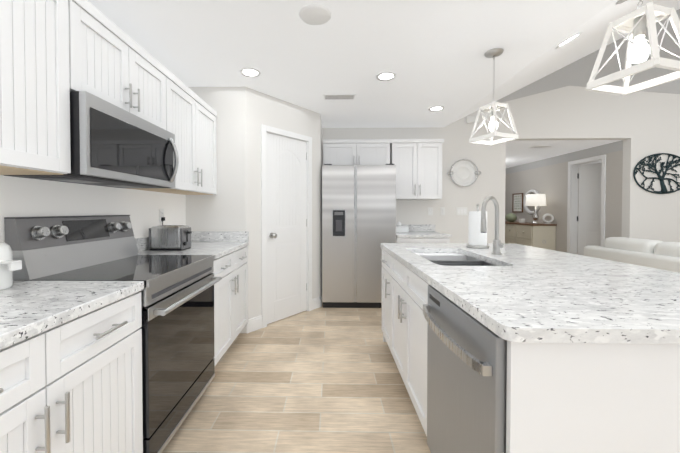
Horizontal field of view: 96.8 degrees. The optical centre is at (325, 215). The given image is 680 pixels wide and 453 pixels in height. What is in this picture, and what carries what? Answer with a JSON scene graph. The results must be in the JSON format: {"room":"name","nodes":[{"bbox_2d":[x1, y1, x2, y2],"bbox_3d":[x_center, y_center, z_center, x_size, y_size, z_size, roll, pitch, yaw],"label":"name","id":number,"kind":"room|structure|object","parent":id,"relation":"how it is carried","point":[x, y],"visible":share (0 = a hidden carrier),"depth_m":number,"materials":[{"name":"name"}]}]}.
{"room":"kitchen","nodes":[
{"label":"kitchen","id":0,"kind":"room"},
{"bbox_2d":[0,175,185,241],"bbox_3d":[-1.498,-0.003,0.256,0.120,2.440,5.720,0,1,1],"label":"wall","id":1,"kind":"structure","parent":0,"point":[23,197],"depth_m":1.77,"materials":[{"name":"white paint"}]},
{"bbox_2d":[0,0,87,174],"bbox_3d":[-1.268,-0.577,0.853,0.312,0.810,1.034,0,1,1],"label":"upper cabinet","id":2,"kind":"object","parent":1,"relation":"attached to","point":[53,53],"depth_m":1.18,"materials":[{"name":"white wood"}]},
{"bbox_2d":[88,1,167,130],"bbox_3d":[-1.252,-0.775,1.689,0.312,0.442,0.764,0,1,1],"label":"upper cabinet","id":3,"kind":"object","parent":1,"relation":"attached to","point":[121,73],"depth_m":1.64,"materials":[{"name":"white wood"}]},
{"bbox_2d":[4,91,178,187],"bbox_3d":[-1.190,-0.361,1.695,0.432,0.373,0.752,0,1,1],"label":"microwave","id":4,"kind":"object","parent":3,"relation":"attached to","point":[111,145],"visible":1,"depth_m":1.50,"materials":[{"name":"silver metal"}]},
{"bbox_2d":[135,237,148,250],"bbox_3d":[-1.411,0.240,0.997,0.020,0.099,3.996,0,1,1],"label":"backsplash","id":5,"kind":"structure","parent":1,"relation":"attached to","point":[142,244],"depth_m":2.29,"materials":[{"name":"white stone"}]},
{"bbox_2d":[159,209,163,221],"bbox_3d":[-1.388,0.000,2.562,0.008,0.116,0.070,0,1,1],"label":"electrical outlet","id":6,"kind":"object","parent":1,"relation":"attached to","point":[161,212],"visible":0.94,"depth_m":2.55,"materials":[{"name":"white plastic"}]},
{"bbox_2d":[126,70,216,194],"bbox_3d":[-1.236,-0.604,2.497,0.312,0.810,0.963,0,1,1],"label":"upper cabinet","id":7,"kind":"object","parent":1,"relation":"attached to","point":[192,121],"depth_m":2.46,"materials":[{"name":"white wood"}]},
{"bbox_2d":[186,86,245,332],"bbox_3d":[-1.083,-0.048,3.038,0.600,2.440,0.100,0,1,1],"label":"wall","id":8,"kind":"structure","parent":0,"point":[224,209],"depth_m":2.98,"materials":[{"name":"white paint"}]},
{"bbox_2d":[191,231,247,242],"bbox_3d":[-1.058,0.209,2.978,0.607,0.099,0.020,0,1,1],"label":"backsplash","id":9,"kind":"structure","parent":8,"relation":"attached to","point":[196,236],"depth_m":2.97,"materials":[{"name":"white stone"}]},
{"bbox_2d":[245,87,320,318],"bbox_3d":[-0.459,-0.054,3.433,0.100,2.440,1.108,1,1,41],"label":"wall","id":10,"kind":"structure","parent":0,"point":[265,109],"depth_m":3.12,"materials":[{"name":"white paint"}]},
{"bbox_2d":[246,296,321,333],"bbox_3d":[3.215,1.059,5.918,7.878,0.135,6.008,0,1,1],"label":"baseboard","id":11,"kind":"structure","parent":10,"relation":"attached to","point":[254,324],"depth_m":3.09,"materials":[{"name":"white wood"}]},
{"bbox_2d":[261,124,311,327],"bbox_3d":[-0.428,0.111,3.417,0.168,2.110,0.750,1,1,41],"label":"pantry door","id":12,"kind":"structure","parent":10,"relation":"in","point":[286,223],"depth_m":3.39,"materials":[{"name":"white wood"}]},
{"bbox_2d":[321,123,321,295],"bbox_3d":[-0.101,-0.065,4.144,0.100,2.440,0.650,0,1,1],"label":"wall","id":13,"kind":"structure","parent":0,"point":[321,209],"depth_m":4.19,"materials":[{"name":"white paint"}]},
{"bbox_2d":[162,253,577,452],"bbox_3d":[2.851,1.200,3.231,8.900,0.060,11.800,0,1,1],"label":"floor","id":14,"kind":"structure","parent":0,"point":[323,380],"depth_m":1.99,"materials":[{"name":"brown wood"}]},
{"bbox_2d":[0,287,143,452],"bbox_3d":[-1.116,0.770,0.855,0.617,0.875,0.949,0,1,1],"label":"base cabinet","id":15,"kind":"object","parent":14,"relation":"on","point":[70,366],"depth_m":0.99,"materials":[{"name":"white wood"}]},
{"bbox_2d":[0,281,143,346],"bbox_3d":[-1.124,0.322,0.158,0.628,0.038,2.328,0,1,1],"label":"countertop","id":16,"kind":"structure","parent":15,"relation":"on","point":[26,307],"depth_m":1.03,"materials":[{"name":"white stone"}]},
{"bbox_2d":[0,242,21,289],"bbox_3d":[-1.278,0.193,1.165,0.181,0.188,0.132,0,1,1],"label":"canister","id":17,"kind":"object","parent":16,"relation":"on","point":[9,265],"visible":1,"depth_m":1.17,"materials":[{"name":"white ceramic"}]},
{"bbox_2d":[4,215,221,452],"bbox_3d":[-1.055,0.598,1.708,0.697,1.192,0.758,0,1,1],"label":"range","id":18,"kind":"object","parent":14,"relation":"on","point":[177,328],"visible":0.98,"depth_m":1.55,"materials":[{"name":"silver metal"}]},
{"bbox_2d":[212,247,247,365],"bbox_3d":[-1.082,0.743,2.545,0.617,0.875,0.904,0,1,1],"label":"base cabinet","id":19,"kind":"object","parent":14,"relation":"on","point":[231,292],"depth_m":2.48,"materials":[{"name":"white wood"}]},
{"bbox_2d":[138,243,247,258],"bbox_3d":[-1.077,0.284,2.537,0.628,0.038,0.904,0,1,1],"label":"countertop","id":20,"kind":"structure","parent":19,"relation":"on","point":[215,249],"depth_m":2.32,"materials":[{"name":"white stone"}]},
{"bbox_2d":[149,225,191,250],"bbox_3d":[-1.201,0.173,2.376,0.290,0.186,0.165,0,1,1],"label":"toaster","id":21,"kind":"object","parent":20,"relation":"on","point":[170,238],"visible":1,"depth_m":2.30,"materials":[{"name":"silver metal"}]},
{"bbox_2d":[322,164,395,307],"bbox_3d":[0.425,0.256,4.069,0.915,1.800,0.669,0,1,1],"label":"fridge","id":22,"kind":"object","parent":14,"relation":"on","point":[358,215],"visible":0.92,"depth_m":3.74,"materials":[{"name":"grey metal"}]},
{"bbox_2d":[396,225,451,242],"bbox_3d":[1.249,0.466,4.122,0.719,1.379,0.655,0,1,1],"label":"countertop","id":23,"kind":"structure","parent":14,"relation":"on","point":[421,234],"depth_m":3.84,"materials":[{"name":"white stone"}]},
{"bbox_2d":[396,222,408,232],"bbox_3d":[1.041,0.162,4.250,0.240,0.150,0.120,0,1,1],"label":"tissue box","id":24,"kind":"object","parent":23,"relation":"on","point":[401,229],"visible":0.69,"depth_m":4.19,"materials":[{"name":"white"}]},
{"bbox_2d":[380,248,679,452],"bbox_3d":[0.799,0.754,1.814,0.726,0.876,2.000,0,1,1],"label":"kitchen island","id":25,"kind":"object","parent":14,"relation":"on","point":[497,346],"depth_m":0.82,"materials":[{"name":"white wood"}]},
{"bbox_2d":[380,244,679,343],"bbox_3d":[1.124,0.296,1.800,1.258,0.038,2.050,0,1,1],"label":"island countertop","id":26,"kind":"structure","parent":25,"relation":"on","point":[530,295],"depth_m":1.14,"materials":[{"name":"white stone"}]},
{"bbox_2d":[466,204,488,248],"bbox_3d":[1.267,0.083,2.504,0.170,0.364,0.170,0,1,1],"label":"paper towel holder","id":27,"kind":"object","parent":26,"relation":"on","point":[477,238],"visible":0.92,"depth_m":2.45,"materials":[{"name":"white paper"}]},
{"bbox_2d":[505,221,556,250],"bbox_3d":[4.229,0.632,6.806,0.476,0.960,2.010,0,1,1],"label":"dresser","id":28,"kind":"object","parent":14,"relation":"on","point":[542,235],"visible":0.4,"depth_m":5.85,"materials":[{"name":"beige wood"}]},
{"bbox_2d":[505,213,516,221],"bbox_3d":[4.243,0.050,6.886,0.230,0.200,0.230,0,1,1],"label":"vase","id":29,"kind":"object","parent":28,"relation":"on","point":[510,217],"visible":1,"depth_m":6.81,"materials":[{"name":"green ceramic"}]},
{"bbox_2d":[525,194,546,223],"bbox_3d":[4.217,-0.130,6.044,0.350,0.585,0.350,0,1,1],"label":"table lamp","id":30,"kind":"object","parent":28,"relation":"on","point":[535,200],"visible":1,"depth_m":5.95,"materials":[{"name":"white fabric"}]},
{"bbox_2d":[542,213,553,223],"bbox_3d":[4.343,0.063,5.879,0.186,0.205,0.066,0,1,22],"label":"ring sculpture","id":31,"kind":"object","parent":28,"relation":"on","point":[546,221],"visible":1,"depth_m":5.86,"materials":[{"name":"white ceramic"}]},
{"bbox_2d":[584,237,679,272],"bbox_3d":[4.028,0.732,3.075,0.940,0.880,2.250,0,1,1],"label":"sofa","id":32,"kind":"object","parent":14,"relation":"on","point":[658,254],"visible":0.44,"depth_m":3.46,"materials":[{"name":"white fabric"}]},
{"bbox_2d":[88,0,679,127],"bbox_3d":[2.805,-2.210,0.826,8.700,1.955,7.100,0,1,1],"label":"ceiling","id":33,"kind":"structure","parent":0,"point":[429,53],"depth_m":2.27,"materials":[{"name":"white paint"}]},
{"bbox_2d":[240,68,260,77],"bbox_3d":[-0.660,-1.257,2.660,0.180,0.006,0.180,0,1,1],"label":"recessed light","id":34,"kind":"object","parent":33,"relation":"in","point":[250,72],"visible":1,"depth_m":2.66,"materials":[{"name":"white"}]},
{"bbox_2d":[299,4,330,24],"bbox_3d":[-0.060,-1.242,1.879,0.200,0.012,0.200,0,1,1],"label":"smoke detector","id":35,"kind":"object","parent":33,"relation":"attached to","point":[314,14],"visible":1,"depth_m":1.86,"materials":[{"name":"white plastic"}]},
{"bbox_2d":[323,94,355,99],"bbox_3d":[0.151,-1.265,3.224,0.340,0.010,0.140,0,1,1],"label":"ceiling vent","id":36,"kind":"object","parent":33,"relation":"in","point":[338,96],"visible":1,"depth_m":3.20,"materials":[{"name":"white metal"}]},
{"bbox_2d":[376,72,395,80],"bbox_3d":[0.551,-1.258,2.736,0.180,0.006,0.180,0,1,1],"label":"recessed light","id":37,"kind":"object","parent":33,"relation":"in","point":[385,76],"visible":1,"depth_m":2.74,"materials":[{"name":"white"}]},
{"bbox_2d":[429,106,444,110],"bbox_3d":[1.329,-1.272,3.601,0.180,0.006,0.180,0,1,1],"label":"recessed light","id":38,"kind":"object","parent":33,"relation":"in","point":[437,108],"visible":0.98,"depth_m":3.59,"materials":[{"name":"white"}]},
{"bbox_2d":[469,48,518,144],"bbox_3d":[1.298,-0.915,2.327,0.254,0.682,0.254,0,1,-21],"label":"pendant light","id":39,"kind":"object","parent":33,"relation":"hanging from","point":[494,106],"visible":1,"depth_m":2.30,"materials":[{"name":"silver metal"}]},
{"bbox_2d":[555,32,582,48],"bbox_3d":[1.854,-1.332,2.300,0.162,0.084,0.180,0,1,1],"label":"light","id":40,"kind":"object","parent":33,"relation":"attached to","point":[569,40],"visible":1,"depth_m":2.30,"materials":[{"name":"white plastic"}]},
{"bbox_2d":[615,0,626,4],"bbox_3d":[1.834,-1.320,1.770,0.181,0.094,0.200,0,1,1],"label":"speaker","id":41,"kind":"object","parent":33,"relation":"attached to","point":[619,2],"visible":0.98,"depth_m":1.81,"materials":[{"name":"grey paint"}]},
{"bbox_2d":[586,0,679,94],"bbox_3d":[1.312,-0.897,1.257,0.254,0.682,0.254,0,1,-15],"label":"pendant light","id":42,"kind":"object","parent":33,"relation":"hanging from","point":[638,21],"visible":1,"depth_m":1.24,"materials":[{"name":"white metal"}]},
{"bbox_2d":[322,9,679,242],"bbox_3d":[3.490,-1.018,4.441,7.270,4.335,0.124,0,1,1],"label":"wall","id":43,"kind":"structure","parent":0,"point":[562,104],"depth_m":4.38,"materials":[{"name":"white paint"}]},
{"bbox_2d":[323,139,390,164],"bbox_3d":[0.432,-0.847,4.275,0.917,0.380,0.337,0,1,1],"label":"upper cabinet","id":44,"kind":"object","parent":43,"relation":"attached to","point":[335,151],"depth_m":4.11,"materials":[{"name":"white wood"}]},
{"bbox_2d":[391,139,442,198],"bbox_3d":[1.252,-0.632,4.262,0.679,0.810,0.337,0,1,1],"label":"upper cabinet","id":45,"kind":"object","parent":43,"relation":"attached to","point":[417,163],"depth_m":4.10,"materials":[{"name":"white wood"}]},
{"bbox_2d":[428,207,432,214],"bbox_3d":[1.545,-0.060,4.432,0.070,0.116,0.008,0,1,1],"label":"electrical outlet","id":46,"kind":"object","parent":43,"relation":"attached to","point":[430,210],"visible":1,"depth_m":4.43,"materials":[{"name":"white plastic"}]},
{"bbox_2d":[440,207,444,214],"bbox_3d":[1.725,-0.060,4.428,0.070,0.116,0.008,0,1,1],"label":"electrical outlet","id":47,"kind":"object","parent":43,"relation":"attached to","point":[442,210],"visible":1,"depth_m":4.43,"materials":[{"name":"white plastic"}]},
{"bbox_2d":[456,207,466,214],"bbox_3d":[2.005,-0.060,4.423,0.162,0.116,0.008,0,1,1],"label":"switch plate","id":48,"kind":"object","parent":43,"relation":"attached to","point":[461,210],"visible":1,"depth_m":4.42,"materials":[{"name":"white plastic"}]},
{"bbox_2d":[447,159,480,186],"bbox_3d":[2.024,-0.620,4.400,0.499,0.402,0.035,0,1,1],"label":"art","id":49,"kind":"object","parent":43,"relation":"attached to","point":[463,172],"visible":1,"depth_m":4.41,"materials":[{"name":"white ceramic"}]},
{"bbox_2d":[466,116,478,122],"bbox_3d":[2.144,-1.392,4.386,0.180,0.095,0.034,0,1,1],"label":"door chime","id":50,"kind":"object","parent":43,"relation":"attached to","point":[470,119],"visible":0.83,"depth_m":4.37,"materials":[{"name":"white plastic"}]},
{"bbox_2d":[633,153,679,193],"bbox_3d":[4.864,-0.604,4.351,0.820,0.590,0.080,0,1,1],"label":"wall art","id":51,"kind":"object","parent":43,"relation":"attached to","point":[664,190],"visible":1,"depth_m":4.35,"materials":[{"name":"grey metal"}]},
{"bbox_2d":[506,140,620,167],"bbox_3d":[4.864,-1.266,6.663,4.610,0.220,4.380,0,1,1],"label":"ceiling","id":52,"kind":"structure","parent":0,"point":[519,152],"depth_m":5.10,"materials":[{"name":"white paint"}]},
{"bbox_2d":[529,146,551,147],"bbox_3d":[3.535,-1.124,4.951,0.300,0.008,0.140,0,1,1],"label":"ceiling vent","id":53,"kind":"object","parent":52,"relation":"in","point":[540,146],"visible":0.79,"depth_m":4.95,"materials":[{"name":"white metal"}]},
{"bbox_2d":[505,140,622,252],"bbox_3d":[4.527,-0.106,6.673,0.124,2.440,4.350,0,1,1],"label":"wall","id":54,"kind":"structure","parent":0,"point":[548,177],"depth_m":5.71,"materials":[{"name":"grey paint"}]},
{"bbox_2d":[512,193,522,211],"bbox_3d":[4.463,-0.291,6.992,0.024,0.440,0.370,0,1,1],"label":"picture frame","id":55,"kind":"object","parent":54,"relation":"attached to","point":[517,202],"visible":0.98,"depth_m":7.00,"materials":[{"name":"brown wood"}]},
{"bbox_2d":[523,190,539,213],"bbox_3d":[4.447,-0.293,6.497,0.035,0.530,0.530,0,1,1],"label":"round mirror","id":56,"kind":"object","parent":54,"relation":"attached to","point":[529,209],"visible":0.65,"depth_m":6.54,"materials":[{"name":"white mirror"}]},
{"bbox_2d":[567,154,605,255],"bbox_3d":[4.668,0.084,5.143,0.492,2.110,0.750,0,1,1],"label":"hall door","id":57,"kind":"structure","parent":54,"relation":"in","point":[586,225],"depth_m":5.34,"materials":[{"name":"white wood"}]},
{"bbox_2d":[577,168,578,252],"bbox_3d":[7.150,-0.679,3.116,0.100,3.700,11.800,0,1,1],"label":"wall","id":58,"kind":"structure","parent":0,"point":[578,205],"depth_m":8.58,"materials":[{"name":"white paint"}]}
]}

